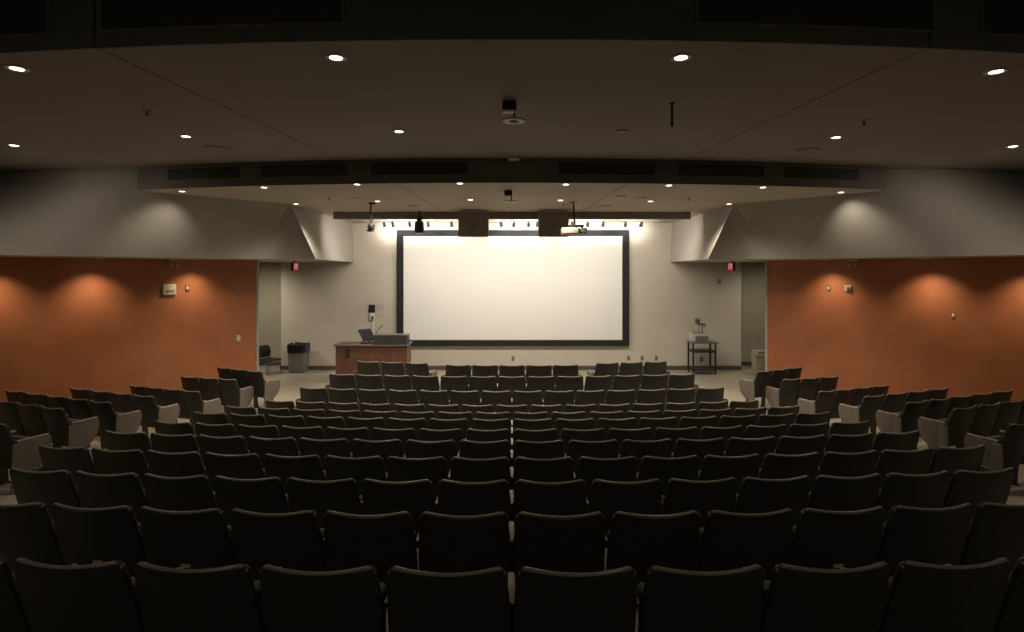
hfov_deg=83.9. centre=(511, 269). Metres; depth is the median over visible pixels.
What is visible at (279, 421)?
chair
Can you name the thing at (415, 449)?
chair
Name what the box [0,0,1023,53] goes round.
ceiling
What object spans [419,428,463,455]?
chair
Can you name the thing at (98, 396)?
chair
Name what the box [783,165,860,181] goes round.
ceiling vent
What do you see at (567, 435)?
chair
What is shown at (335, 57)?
recessed light
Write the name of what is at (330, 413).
chair
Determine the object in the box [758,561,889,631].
chair
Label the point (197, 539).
chair
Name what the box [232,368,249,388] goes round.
chair
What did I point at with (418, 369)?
chair
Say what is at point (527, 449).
chair
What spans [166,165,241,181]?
ceiling vent
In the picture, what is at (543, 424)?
chair
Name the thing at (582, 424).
chair
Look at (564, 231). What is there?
ceiling projector
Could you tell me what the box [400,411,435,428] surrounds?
chair
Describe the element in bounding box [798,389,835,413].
chair
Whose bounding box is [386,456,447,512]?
chair
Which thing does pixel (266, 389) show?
chair
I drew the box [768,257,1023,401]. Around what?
wall
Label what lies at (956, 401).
chair
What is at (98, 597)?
chair
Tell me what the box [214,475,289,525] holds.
chair
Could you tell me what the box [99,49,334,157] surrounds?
trim
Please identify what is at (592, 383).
chair
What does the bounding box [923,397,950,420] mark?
chair
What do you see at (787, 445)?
chair
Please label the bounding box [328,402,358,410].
chair
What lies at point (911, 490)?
chair
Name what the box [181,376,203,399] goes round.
chair
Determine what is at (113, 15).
ceiling vent
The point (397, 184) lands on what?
trim
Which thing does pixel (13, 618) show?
chair
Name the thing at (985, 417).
chair
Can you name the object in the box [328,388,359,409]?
chair
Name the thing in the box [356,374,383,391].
chair
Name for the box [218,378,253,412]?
chair
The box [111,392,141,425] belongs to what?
chair
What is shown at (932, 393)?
chair
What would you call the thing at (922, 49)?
trim
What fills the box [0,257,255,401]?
wall
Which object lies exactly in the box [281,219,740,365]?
wall
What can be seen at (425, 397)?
chair
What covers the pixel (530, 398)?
chair
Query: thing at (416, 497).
chair
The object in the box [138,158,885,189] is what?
ceiling
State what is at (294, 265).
exit sign
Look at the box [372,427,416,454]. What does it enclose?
chair
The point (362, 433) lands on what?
chair
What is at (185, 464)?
chair
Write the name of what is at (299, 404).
chair
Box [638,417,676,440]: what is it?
chair
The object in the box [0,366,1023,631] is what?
floor
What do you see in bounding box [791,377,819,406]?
chair
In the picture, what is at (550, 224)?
grille
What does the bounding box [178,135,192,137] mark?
recessed light
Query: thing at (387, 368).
chair
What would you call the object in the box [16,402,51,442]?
chair
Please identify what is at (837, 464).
chair
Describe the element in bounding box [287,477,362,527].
chair
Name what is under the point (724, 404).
chair
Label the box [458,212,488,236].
loudspeaker
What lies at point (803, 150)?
ceiling speaker
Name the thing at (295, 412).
chair
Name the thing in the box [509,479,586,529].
chair
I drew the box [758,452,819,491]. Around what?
chair
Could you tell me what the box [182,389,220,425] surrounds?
chair
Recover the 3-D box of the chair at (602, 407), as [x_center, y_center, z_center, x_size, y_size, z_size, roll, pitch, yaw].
[1.654,2.627,9.451,0.571,0.900,0.420,0,0,-4]
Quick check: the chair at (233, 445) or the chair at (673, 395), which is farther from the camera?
the chair at (673, 395)
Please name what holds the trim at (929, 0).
attached to the ceiling at (957, 21)
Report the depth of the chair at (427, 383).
11.00 m
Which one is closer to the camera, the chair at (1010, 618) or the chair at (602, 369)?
the chair at (1010, 618)
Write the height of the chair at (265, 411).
0.900 m
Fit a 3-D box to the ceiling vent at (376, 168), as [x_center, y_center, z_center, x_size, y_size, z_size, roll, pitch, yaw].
[-1.387,-1.515,8.508,1.510,0.224,0.023,0,0,3]
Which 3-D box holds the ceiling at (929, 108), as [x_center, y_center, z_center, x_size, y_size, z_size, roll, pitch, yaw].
[0.000,-1.660,10.485,29.000,0.001,12.830,0,0,0]
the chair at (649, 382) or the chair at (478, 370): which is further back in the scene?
the chair at (478, 370)
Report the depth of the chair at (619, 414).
8.40 m
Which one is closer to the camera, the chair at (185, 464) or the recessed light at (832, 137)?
the chair at (185, 464)
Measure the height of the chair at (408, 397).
0.900 m
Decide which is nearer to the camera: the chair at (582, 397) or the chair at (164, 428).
the chair at (164, 428)
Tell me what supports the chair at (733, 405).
on the floor
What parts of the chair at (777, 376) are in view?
leg, backrest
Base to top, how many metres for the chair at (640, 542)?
0.900 m
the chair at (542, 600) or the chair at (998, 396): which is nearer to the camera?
the chair at (542, 600)
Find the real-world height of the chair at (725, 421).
0.900 m
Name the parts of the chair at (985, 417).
backrest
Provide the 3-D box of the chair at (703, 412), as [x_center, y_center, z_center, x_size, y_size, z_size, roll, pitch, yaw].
[3.038,2.532,8.732,0.571,0.900,0.420,0,0,-7]
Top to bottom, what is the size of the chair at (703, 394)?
0.900 m
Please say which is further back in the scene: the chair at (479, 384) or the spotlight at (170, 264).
the spotlight at (170, 264)
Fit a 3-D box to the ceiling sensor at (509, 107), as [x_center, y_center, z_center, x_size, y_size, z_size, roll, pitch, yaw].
[0.020,-1.558,5.632,0.236,0.200,0.236,0,0,0]
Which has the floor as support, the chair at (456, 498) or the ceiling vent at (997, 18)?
the chair at (456, 498)
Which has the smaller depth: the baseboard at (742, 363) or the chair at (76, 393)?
the chair at (76, 393)
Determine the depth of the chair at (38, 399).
9.08 m
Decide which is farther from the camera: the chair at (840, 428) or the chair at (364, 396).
the chair at (364, 396)
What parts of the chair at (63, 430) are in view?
backrest, seat, armrest, panel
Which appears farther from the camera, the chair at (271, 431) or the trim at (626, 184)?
the trim at (626, 184)
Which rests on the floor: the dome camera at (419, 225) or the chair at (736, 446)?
the chair at (736, 446)
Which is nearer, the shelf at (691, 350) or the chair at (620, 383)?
the chair at (620, 383)
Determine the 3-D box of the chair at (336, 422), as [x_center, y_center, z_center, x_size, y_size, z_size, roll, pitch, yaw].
[-2.511,2.411,7.820,0.571,0.900,0.420,0,0,6]
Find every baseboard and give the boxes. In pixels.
[259,362,280,365]
[281,366,740,369]
[741,362,751,365]
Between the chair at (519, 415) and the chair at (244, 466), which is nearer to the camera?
the chair at (244, 466)
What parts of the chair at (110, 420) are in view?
backrest, leg, armrest, panel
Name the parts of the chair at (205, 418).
backrest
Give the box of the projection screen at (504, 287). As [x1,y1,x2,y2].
[397,230,628,345]
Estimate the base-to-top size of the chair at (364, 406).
0.900 m
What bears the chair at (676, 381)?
on the floor
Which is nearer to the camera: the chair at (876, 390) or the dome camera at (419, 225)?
the chair at (876, 390)
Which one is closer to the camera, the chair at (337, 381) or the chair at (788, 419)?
the chair at (788, 419)
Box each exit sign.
[291,261,297,270]
[728,261,734,270]
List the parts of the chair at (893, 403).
leg, backrest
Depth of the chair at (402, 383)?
11.05 m
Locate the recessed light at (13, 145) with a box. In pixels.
[6,144,21,146]
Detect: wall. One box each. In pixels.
[0,168,353,261]
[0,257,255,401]
[259,262,280,361]
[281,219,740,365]
[670,168,1023,261]
[741,262,764,361]
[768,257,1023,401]
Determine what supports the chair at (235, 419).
on the floor
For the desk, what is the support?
on the floor
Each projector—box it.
[561,202,586,234]
[688,318,708,342]
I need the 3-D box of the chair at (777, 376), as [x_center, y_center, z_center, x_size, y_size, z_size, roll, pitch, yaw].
[5.454,2.481,11.883,0.457,0.900,0.420,0,0,-25]
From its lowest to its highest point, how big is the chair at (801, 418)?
0.900 m
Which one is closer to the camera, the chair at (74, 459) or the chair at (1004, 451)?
the chair at (74, 459)
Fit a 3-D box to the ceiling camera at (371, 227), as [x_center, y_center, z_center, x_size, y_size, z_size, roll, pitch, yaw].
[-2.740,-1.030,11.071,0.170,0.560,0.219,0,0,0]
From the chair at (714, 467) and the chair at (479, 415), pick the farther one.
the chair at (479, 415)
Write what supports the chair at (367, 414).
on the floor
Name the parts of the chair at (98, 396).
backrest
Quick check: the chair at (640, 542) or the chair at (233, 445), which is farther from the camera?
the chair at (233, 445)
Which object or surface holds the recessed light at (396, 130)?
in the ceiling at (929, 108)
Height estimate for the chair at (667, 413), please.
0.900 m
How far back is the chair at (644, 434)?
6.71 m
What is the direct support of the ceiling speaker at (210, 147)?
attached to the ceiling at (929, 108)
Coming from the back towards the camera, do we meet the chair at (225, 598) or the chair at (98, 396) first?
the chair at (98, 396)
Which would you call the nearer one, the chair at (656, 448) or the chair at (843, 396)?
the chair at (656, 448)
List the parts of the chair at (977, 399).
backrest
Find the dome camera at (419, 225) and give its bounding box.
[414,211,423,233]
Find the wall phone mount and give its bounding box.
[369,313,373,319]
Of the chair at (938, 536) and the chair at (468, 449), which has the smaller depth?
the chair at (938, 536)
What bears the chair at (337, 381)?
on the floor
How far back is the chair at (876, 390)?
10.76 m
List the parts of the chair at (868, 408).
panel, armrest, backrest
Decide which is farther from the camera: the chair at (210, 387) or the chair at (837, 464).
the chair at (210, 387)
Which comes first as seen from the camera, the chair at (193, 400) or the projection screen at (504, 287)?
the chair at (193, 400)
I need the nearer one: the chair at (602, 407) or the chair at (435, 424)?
the chair at (435, 424)
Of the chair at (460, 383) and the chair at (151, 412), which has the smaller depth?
the chair at (151, 412)
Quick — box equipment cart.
[686,341,718,374]
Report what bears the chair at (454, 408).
on the floor
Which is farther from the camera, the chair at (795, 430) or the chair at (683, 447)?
the chair at (795, 430)
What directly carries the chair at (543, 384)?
on the floor
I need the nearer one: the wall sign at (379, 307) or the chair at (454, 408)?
the chair at (454, 408)
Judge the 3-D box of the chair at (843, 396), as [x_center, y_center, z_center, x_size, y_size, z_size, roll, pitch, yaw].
[6.084,2.627,10.634,0.457,0.900,0.420,0,0,-20]
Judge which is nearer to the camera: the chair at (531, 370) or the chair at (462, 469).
the chair at (462, 469)
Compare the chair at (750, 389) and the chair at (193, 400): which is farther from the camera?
the chair at (750, 389)
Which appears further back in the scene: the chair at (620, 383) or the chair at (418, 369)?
the chair at (418, 369)
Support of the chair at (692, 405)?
on the floor
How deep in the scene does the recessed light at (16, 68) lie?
4.67 m
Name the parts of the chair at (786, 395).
panel, backrest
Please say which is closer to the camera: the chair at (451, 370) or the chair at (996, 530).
the chair at (996, 530)
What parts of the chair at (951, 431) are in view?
panel, armrest, seat, backrest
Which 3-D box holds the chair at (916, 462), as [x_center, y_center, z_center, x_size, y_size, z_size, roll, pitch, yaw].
[3.595,2.082,5.383,0.571,0.900,0.420,0,0,-7]
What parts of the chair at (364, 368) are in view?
backrest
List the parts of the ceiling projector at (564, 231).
panel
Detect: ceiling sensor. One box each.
[502,101,525,124]
[504,190,517,202]
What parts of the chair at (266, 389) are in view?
leg, backrest, panel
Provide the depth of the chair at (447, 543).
3.31 m
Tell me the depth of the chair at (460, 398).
10.10 m
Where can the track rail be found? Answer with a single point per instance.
(392, 219)
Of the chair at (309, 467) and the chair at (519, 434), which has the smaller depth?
the chair at (309, 467)
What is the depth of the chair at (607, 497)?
4.16 m
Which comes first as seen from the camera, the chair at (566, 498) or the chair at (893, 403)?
the chair at (566, 498)
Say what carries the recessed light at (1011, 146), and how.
in the ceiling at (929, 108)
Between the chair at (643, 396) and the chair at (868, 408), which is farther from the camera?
the chair at (643, 396)
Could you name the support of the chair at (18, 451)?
on the floor
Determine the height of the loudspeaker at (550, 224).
0.545 m
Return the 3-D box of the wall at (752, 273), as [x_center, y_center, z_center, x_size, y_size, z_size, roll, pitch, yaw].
[7.750,1.230,16.650,2.900,3.100,0.100,0,0,0]
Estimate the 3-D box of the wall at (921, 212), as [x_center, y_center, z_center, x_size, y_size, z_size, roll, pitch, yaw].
[6.807,-0.940,10.686,9.616,1.440,6.166,0,0,33]
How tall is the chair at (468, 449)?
0.900 m
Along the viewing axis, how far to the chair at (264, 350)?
15.32 m
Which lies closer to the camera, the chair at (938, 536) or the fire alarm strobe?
the chair at (938, 536)
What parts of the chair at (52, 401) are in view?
backrest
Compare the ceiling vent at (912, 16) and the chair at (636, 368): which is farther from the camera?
the chair at (636, 368)
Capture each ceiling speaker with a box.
[203,145,230,150]
[794,148,820,152]
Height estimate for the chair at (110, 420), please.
0.900 m
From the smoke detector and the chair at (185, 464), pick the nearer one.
the chair at (185, 464)
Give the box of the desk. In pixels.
[333,333,412,374]
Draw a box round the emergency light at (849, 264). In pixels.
[847,259,859,266]
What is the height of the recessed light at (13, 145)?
0.011 m
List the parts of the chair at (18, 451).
leg, backrest, seat, armrest, panel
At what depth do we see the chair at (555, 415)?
8.38 m
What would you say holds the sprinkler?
attached to the ceiling at (929, 108)
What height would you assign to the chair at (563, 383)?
0.900 m
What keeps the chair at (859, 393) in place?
on the floor
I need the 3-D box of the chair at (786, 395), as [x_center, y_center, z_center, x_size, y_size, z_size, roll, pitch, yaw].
[5.414,2.580,11.378,0.514,0.900,0.482,0,0,-15]
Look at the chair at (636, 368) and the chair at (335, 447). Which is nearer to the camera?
the chair at (335, 447)
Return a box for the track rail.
[373,219,653,221]
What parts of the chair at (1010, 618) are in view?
backrest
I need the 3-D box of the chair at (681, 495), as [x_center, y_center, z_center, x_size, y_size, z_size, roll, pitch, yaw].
[1.378,1.970,4.338,0.571,0.900,0.420,0,0,-3]
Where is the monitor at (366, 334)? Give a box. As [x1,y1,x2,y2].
[358,329,372,343]
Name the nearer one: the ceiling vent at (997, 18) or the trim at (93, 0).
the trim at (93, 0)
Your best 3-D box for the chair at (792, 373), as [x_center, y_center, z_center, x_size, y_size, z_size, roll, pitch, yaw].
[5.859,2.481,12.075,0.457,0.900,0.420,0,0,-25]
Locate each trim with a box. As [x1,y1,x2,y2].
[93,0,94,45]
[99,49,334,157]
[256,260,258,370]
[397,184,442,211]
[581,184,626,211]
[689,49,924,157]
[765,260,767,370]
[929,0,930,45]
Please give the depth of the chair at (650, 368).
12.26 m
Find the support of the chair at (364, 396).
on the floor
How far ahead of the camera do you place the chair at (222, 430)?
6.91 m
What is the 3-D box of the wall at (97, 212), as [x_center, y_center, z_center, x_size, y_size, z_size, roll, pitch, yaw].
[-6.807,-0.940,10.686,9.616,1.440,6.166,0,0,-33]
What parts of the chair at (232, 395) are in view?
backrest, panel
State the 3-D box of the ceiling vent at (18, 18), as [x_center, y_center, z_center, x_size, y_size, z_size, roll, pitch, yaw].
[-3.951,-1.930,4.332,0.991,0.344,0.016,0,0,8]
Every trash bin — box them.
[287,342,309,372]
[750,350,764,374]
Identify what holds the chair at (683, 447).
on the floor
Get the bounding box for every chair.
[0,401,26,435]
[0,423,51,494]
[0,502,64,571]
[0,557,30,631]
[5,389,27,404]
[9,467,81,518]
[12,557,145,631]
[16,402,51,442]
[25,392,48,407]
[32,444,95,484]
[40,405,98,447]
[45,394,72,446]
[51,503,148,576]
[67,397,98,447]
[70,387,91,399]
[74,470,147,522]
[89,399,141,448]
[90,389,115,436]
[91,447,149,488]
[104,430,152,463]
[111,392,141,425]
[130,384,148,395]
[133,394,179,437]
[133,561,265,631]
[139,506,236,568]
[143,473,216,510]
[146,450,206,476]
[147,386,167,405]
[149,420,197,445]
[150,432,199,452]
[164,388,189,422]
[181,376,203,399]
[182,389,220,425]
[193,411,229,434]
[195,422,236,447]
[198,434,248,466]
[199,377,223,405]
[204,452,265,491]
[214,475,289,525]
[217,366,233,378]
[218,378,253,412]
[224,405,256,421]
[230,413,266,435]
[230,508,327,579]
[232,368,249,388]
[237,424,279,449]
[247,370,279,407]
[248,436,299,468]
[258,407,290,425]
[259,345,281,375]
[259,564,387,631]
[264,453,325,493]
[265,400,294,415]
[267,414,305,437]
[281,425,324,451]
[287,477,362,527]
[292,408,325,426]
[295,387,328,410]
[296,401,327,417]
[299,437,351,469]
[307,416,345,439]
[323,510,417,587]
[325,373,357,397]
[325,455,387,494]
[326,426,370,452]
[327,409,361,428]
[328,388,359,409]
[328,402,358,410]
[347,417,385,440]
[351,438,404,471]
[354,361,382,383]
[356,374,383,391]
[358,389,388,411]
[360,403,391,417]
[361,478,435,547]
[364,410,397,428]
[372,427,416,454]
[381,361,405,383]
[383,375,411,398]
[383,566,510,631]
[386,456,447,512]
[388,389,418,410]
[388,417,426,440]
[394,403,425,418]
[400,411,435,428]
[404,439,456,479]
[405,362,436,384]
[411,375,439,399]
[416,511,510,583]
[418,390,448,411]
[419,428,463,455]
[427,404,459,418]
[429,418,468,439]
[435,479,510,523]
[438,411,472,427]
[440,376,468,403]
[442,364,471,389]
[448,456,510,489]
[449,390,479,412]
[457,440,510,466]
[461,404,493,418]
[465,428,510,449]
[468,376,496,404]
[470,418,511,437]
[471,365,497,382]
[475,412,511,426]
[480,390,511,411]
[494,404,527,419]
[497,376,525,397]
[498,365,524,379]
[508,566,636,631]
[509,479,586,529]
[509,511,604,589]
[510,440,564,467]
[510,456,573,490]
[511,390,542,412]
[511,412,548,426]
[511,418,552,437]
[511,428,557,449]
[525,365,551,383]
[526,376,554,404]
[528,404,562,418]
[543,390,573,412]
[551,411,585,428]
[552,364,581,389]
[555,376,583,403]
[555,418,594,439]
[560,428,604,456]
[564,404,596,418]
[565,439,618,479]
[574,390,604,411]
[574,456,636,512]
[584,375,611,399]
[586,478,661,547]
[587,362,618,384]
[588,411,623,428]
[597,417,635,440]
[598,403,629,418]
[604,510,699,587]
[605,389,635,410]
[607,427,651,454]
[612,375,639,398]
[618,361,642,383]
[619,438,671,471]
[626,410,659,428]
[632,403,663,417]
[635,389,665,411]
[636,455,698,494]
[636,564,764,631]
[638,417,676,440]
[640,374,667,391]
[641,361,669,383]
[653,426,697,452]
[661,477,736,527]
[662,409,696,428]
[664,388,695,409]
[665,402,695,410]
[666,373,698,397]
[672,437,724,469]
[678,416,716,439]
[695,387,728,410]
[696,401,727,417]
[696,508,793,579]
[698,408,731,426]
[698,453,759,493]
[699,425,742,451]
[718,414,756,437]
[724,436,775,468]
[729,400,758,415]
[733,407,765,425]
[734,475,809,525]
[739,370,771,400]
[744,424,786,449]
[757,413,793,435]
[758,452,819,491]
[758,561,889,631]
[760,368,787,409]
[765,378,800,406]
[767,405,799,423]
[775,434,825,466]
[786,366,801,378]
[787,422,828,447]
[787,506,885,568]
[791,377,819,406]
[794,411,830,434]
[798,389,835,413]
[807,473,880,510]
[815,376,837,399]
[817,450,877,476]
[824,432,873,452]
[826,420,874,445]
[830,388,853,418]
[838,394,884,426]
[839,557,1011,631]
[841,386,871,421]
[870,384,888,395]
[870,392,906,438]
[871,430,919,463]
[874,447,932,488]
[875,503,972,576]
[876,400,927,432]
[876,470,949,522]
[903,389,927,407]
[918,405,976,459]
[919,387,948,436]
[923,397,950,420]
[928,394,971,446]
[928,444,991,484]
[942,467,1014,518]
[945,557,1023,631]
[949,402,1000,447]
[959,502,1023,571]
[964,392,992,446]
[964,423,1023,470]
[990,389,1012,404]
[991,399,1023,435]
[1000,430,1023,486]
[1017,404,1023,423]
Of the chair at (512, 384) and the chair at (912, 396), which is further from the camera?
the chair at (512, 384)
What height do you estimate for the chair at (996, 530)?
0.900 m
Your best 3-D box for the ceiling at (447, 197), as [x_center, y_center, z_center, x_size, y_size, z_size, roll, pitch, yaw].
[0.000,-1.310,12.160,12.160,0.001,7.380,0,0,0]
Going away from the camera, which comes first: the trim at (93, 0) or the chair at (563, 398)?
the trim at (93, 0)
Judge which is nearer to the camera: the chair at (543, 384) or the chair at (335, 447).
the chair at (335, 447)
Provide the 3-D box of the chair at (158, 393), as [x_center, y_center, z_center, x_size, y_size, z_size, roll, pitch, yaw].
[-6.624,2.627,10.794,0.457,0.900,0.420,0,0,20]
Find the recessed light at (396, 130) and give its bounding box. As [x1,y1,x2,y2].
[392,129,405,132]
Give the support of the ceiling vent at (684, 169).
in the ceiling at (481, 170)
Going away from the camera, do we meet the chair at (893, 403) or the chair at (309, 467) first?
the chair at (309, 467)
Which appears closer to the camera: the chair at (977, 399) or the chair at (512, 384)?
the chair at (977, 399)
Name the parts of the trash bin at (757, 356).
lid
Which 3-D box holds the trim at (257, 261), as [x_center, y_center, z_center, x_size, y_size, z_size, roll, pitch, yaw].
[-5.851,1.280,13.016,0.174,3.000,0.054,0,0,37]
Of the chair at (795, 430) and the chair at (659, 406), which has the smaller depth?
the chair at (795, 430)
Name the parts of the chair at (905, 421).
panel, armrest, backrest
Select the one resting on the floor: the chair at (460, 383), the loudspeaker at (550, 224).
the chair at (460, 383)
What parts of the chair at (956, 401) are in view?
backrest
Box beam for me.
[333,212,690,218]
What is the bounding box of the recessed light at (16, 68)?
[3,64,29,72]
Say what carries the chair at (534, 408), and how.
on the floor
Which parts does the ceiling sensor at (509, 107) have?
plate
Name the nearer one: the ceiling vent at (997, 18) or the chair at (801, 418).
the ceiling vent at (997, 18)
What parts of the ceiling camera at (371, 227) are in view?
arm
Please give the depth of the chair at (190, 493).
4.25 m
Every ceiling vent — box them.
[0,0,50,37]
[98,0,344,32]
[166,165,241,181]
[259,162,348,178]
[369,160,468,176]
[557,160,656,176]
[677,162,765,178]
[695,0,935,33]
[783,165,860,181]
[979,0,1023,37]
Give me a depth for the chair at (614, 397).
10.16 m
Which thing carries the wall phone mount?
attached to the wall at (324, 305)
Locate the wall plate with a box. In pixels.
[376,312,382,317]
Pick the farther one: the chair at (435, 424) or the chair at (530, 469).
the chair at (435, 424)
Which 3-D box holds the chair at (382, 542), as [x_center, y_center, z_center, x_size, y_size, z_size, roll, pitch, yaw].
[-0.847,1.845,3.470,0.571,0.900,0.420,0,0,2]
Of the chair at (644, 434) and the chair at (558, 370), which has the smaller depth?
the chair at (644, 434)
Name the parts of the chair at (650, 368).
backrest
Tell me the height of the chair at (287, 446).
0.900 m
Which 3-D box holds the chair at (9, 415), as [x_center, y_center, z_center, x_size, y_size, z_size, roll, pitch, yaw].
[-7.230,2.309,8.307,0.542,0.900,0.420,0,0,21]
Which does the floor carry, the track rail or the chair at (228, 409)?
the chair at (228, 409)
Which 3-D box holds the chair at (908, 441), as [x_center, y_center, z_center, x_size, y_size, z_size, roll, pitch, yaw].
[4.181,2.188,6.353,0.649,0.900,0.482,0,0,-9]
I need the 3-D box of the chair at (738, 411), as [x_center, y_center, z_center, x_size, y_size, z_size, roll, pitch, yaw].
[3.589,2.532,8.805,0.571,0.900,0.420,0,0,-8]
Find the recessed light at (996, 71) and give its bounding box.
[983,68,1008,74]
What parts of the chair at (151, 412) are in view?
leg, backrest, armrest, panel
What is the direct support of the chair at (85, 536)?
on the floor
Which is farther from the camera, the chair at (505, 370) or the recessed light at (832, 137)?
the chair at (505, 370)
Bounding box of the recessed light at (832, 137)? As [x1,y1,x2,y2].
[829,136,843,138]
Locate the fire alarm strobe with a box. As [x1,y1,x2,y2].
[845,285,851,290]
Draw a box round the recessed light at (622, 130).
[615,129,628,132]
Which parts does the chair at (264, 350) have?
backrest, seat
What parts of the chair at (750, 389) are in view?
panel, backrest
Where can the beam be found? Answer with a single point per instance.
(336, 215)
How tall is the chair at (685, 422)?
0.900 m
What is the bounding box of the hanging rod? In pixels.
[669,102,674,126]
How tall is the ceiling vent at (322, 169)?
0.224 m
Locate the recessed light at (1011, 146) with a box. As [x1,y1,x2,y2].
[1005,145,1020,147]
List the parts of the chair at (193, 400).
backrest, panel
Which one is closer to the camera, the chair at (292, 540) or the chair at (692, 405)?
the chair at (292, 540)
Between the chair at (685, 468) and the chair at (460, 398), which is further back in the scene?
the chair at (460, 398)
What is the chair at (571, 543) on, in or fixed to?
on the floor
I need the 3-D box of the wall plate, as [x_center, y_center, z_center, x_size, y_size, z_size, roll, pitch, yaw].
[-3.676,1.257,15.848,0.200,0.156,0.004,0,0,0]
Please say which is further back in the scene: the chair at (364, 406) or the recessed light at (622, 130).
the chair at (364, 406)
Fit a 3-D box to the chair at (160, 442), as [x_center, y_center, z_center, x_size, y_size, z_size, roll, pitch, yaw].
[-3.618,2.188,6.241,0.571,0.900,0.420,0,0,8]
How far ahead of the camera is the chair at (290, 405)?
9.52 m
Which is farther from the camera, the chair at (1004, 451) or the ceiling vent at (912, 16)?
the chair at (1004, 451)
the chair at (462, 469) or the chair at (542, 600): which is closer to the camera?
the chair at (542, 600)
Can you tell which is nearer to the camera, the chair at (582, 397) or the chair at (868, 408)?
the chair at (868, 408)
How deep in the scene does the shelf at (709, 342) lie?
15.14 m
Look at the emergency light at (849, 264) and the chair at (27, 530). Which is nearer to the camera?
the chair at (27, 530)
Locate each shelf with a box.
[686,341,718,343]
[688,349,714,352]
[688,367,714,370]
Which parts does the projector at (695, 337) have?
panel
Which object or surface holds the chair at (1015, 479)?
on the floor
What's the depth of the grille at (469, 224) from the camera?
12.39 m
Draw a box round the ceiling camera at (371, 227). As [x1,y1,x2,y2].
[366,202,375,231]
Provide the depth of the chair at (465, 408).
9.22 m
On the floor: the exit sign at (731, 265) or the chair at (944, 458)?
the chair at (944, 458)
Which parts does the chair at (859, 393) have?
backrest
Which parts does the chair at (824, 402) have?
panel, backrest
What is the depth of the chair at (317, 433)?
6.79 m
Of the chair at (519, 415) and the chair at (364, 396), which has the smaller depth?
the chair at (519, 415)
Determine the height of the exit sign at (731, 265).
0.245 m
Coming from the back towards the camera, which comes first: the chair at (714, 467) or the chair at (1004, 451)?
the chair at (1004, 451)
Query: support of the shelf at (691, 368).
attached to the equipment cart
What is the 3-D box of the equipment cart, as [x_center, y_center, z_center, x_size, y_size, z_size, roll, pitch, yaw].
[5.120,2.355,15.320,0.730,0.848,0.480,0,0,0]
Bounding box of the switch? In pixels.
[369,305,374,311]
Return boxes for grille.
[460,215,485,234]
[541,215,566,234]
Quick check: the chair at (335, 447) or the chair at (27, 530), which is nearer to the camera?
the chair at (27, 530)
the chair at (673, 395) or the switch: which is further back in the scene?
the switch
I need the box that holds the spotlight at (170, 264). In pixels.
[167,259,179,266]
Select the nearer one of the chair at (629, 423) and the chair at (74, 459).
the chair at (74, 459)
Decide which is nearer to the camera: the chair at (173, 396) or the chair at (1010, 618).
the chair at (1010, 618)
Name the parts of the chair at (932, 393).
backrest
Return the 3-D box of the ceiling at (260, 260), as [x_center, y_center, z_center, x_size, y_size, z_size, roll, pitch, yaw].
[-9.000,-0.220,10.350,10.000,0.001,12.700,0,0,0]
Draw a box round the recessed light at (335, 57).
[325,53,346,61]
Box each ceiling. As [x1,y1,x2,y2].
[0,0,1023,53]
[0,40,1023,171]
[0,255,345,261]
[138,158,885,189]
[143,183,880,222]
[678,255,1023,261]
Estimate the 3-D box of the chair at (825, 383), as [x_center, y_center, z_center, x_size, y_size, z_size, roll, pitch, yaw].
[6.330,2.580,11.598,0.468,0.900,0.420,0,0,-15]
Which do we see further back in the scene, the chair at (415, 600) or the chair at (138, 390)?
the chair at (138, 390)
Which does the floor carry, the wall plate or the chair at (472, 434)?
the chair at (472, 434)
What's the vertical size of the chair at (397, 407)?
0.900 m
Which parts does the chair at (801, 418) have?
backrest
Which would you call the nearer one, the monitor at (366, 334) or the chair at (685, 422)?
the chair at (685, 422)
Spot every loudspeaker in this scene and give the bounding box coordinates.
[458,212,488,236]
[538,212,568,236]
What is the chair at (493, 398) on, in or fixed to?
on the floor
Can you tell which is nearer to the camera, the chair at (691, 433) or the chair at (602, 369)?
the chair at (691, 433)
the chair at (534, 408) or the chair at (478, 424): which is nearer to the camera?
the chair at (478, 424)
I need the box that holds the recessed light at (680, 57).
[670,53,691,61]
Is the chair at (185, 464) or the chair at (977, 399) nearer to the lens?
the chair at (185, 464)
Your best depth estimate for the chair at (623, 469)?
5.00 m
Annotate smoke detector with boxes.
[508,156,519,160]
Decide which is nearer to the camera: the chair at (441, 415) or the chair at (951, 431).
the chair at (951, 431)
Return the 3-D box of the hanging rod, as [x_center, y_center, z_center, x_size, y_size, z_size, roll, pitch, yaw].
[1.590,-1.542,5.666,0.060,0.235,0.060,0,0,0]
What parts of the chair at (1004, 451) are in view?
panel, armrest, seat, backrest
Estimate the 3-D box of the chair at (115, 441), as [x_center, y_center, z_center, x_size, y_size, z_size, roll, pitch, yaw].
[-4.192,2.188,6.355,0.627,0.900,0.482,0,0,9]
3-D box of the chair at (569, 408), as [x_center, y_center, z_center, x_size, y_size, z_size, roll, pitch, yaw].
[1.099,2.627,9.419,0.571,0.900,0.420,0,0,-3]
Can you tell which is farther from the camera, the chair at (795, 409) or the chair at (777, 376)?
the chair at (777, 376)
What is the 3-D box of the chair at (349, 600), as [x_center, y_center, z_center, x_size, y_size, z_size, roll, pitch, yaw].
[-0.848,1.722,2.622,0.571,0.900,0.420,0,0,2]
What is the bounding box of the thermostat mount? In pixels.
[163,284,175,294]
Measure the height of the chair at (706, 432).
0.900 m
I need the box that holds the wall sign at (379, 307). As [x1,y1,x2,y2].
[376,304,383,310]

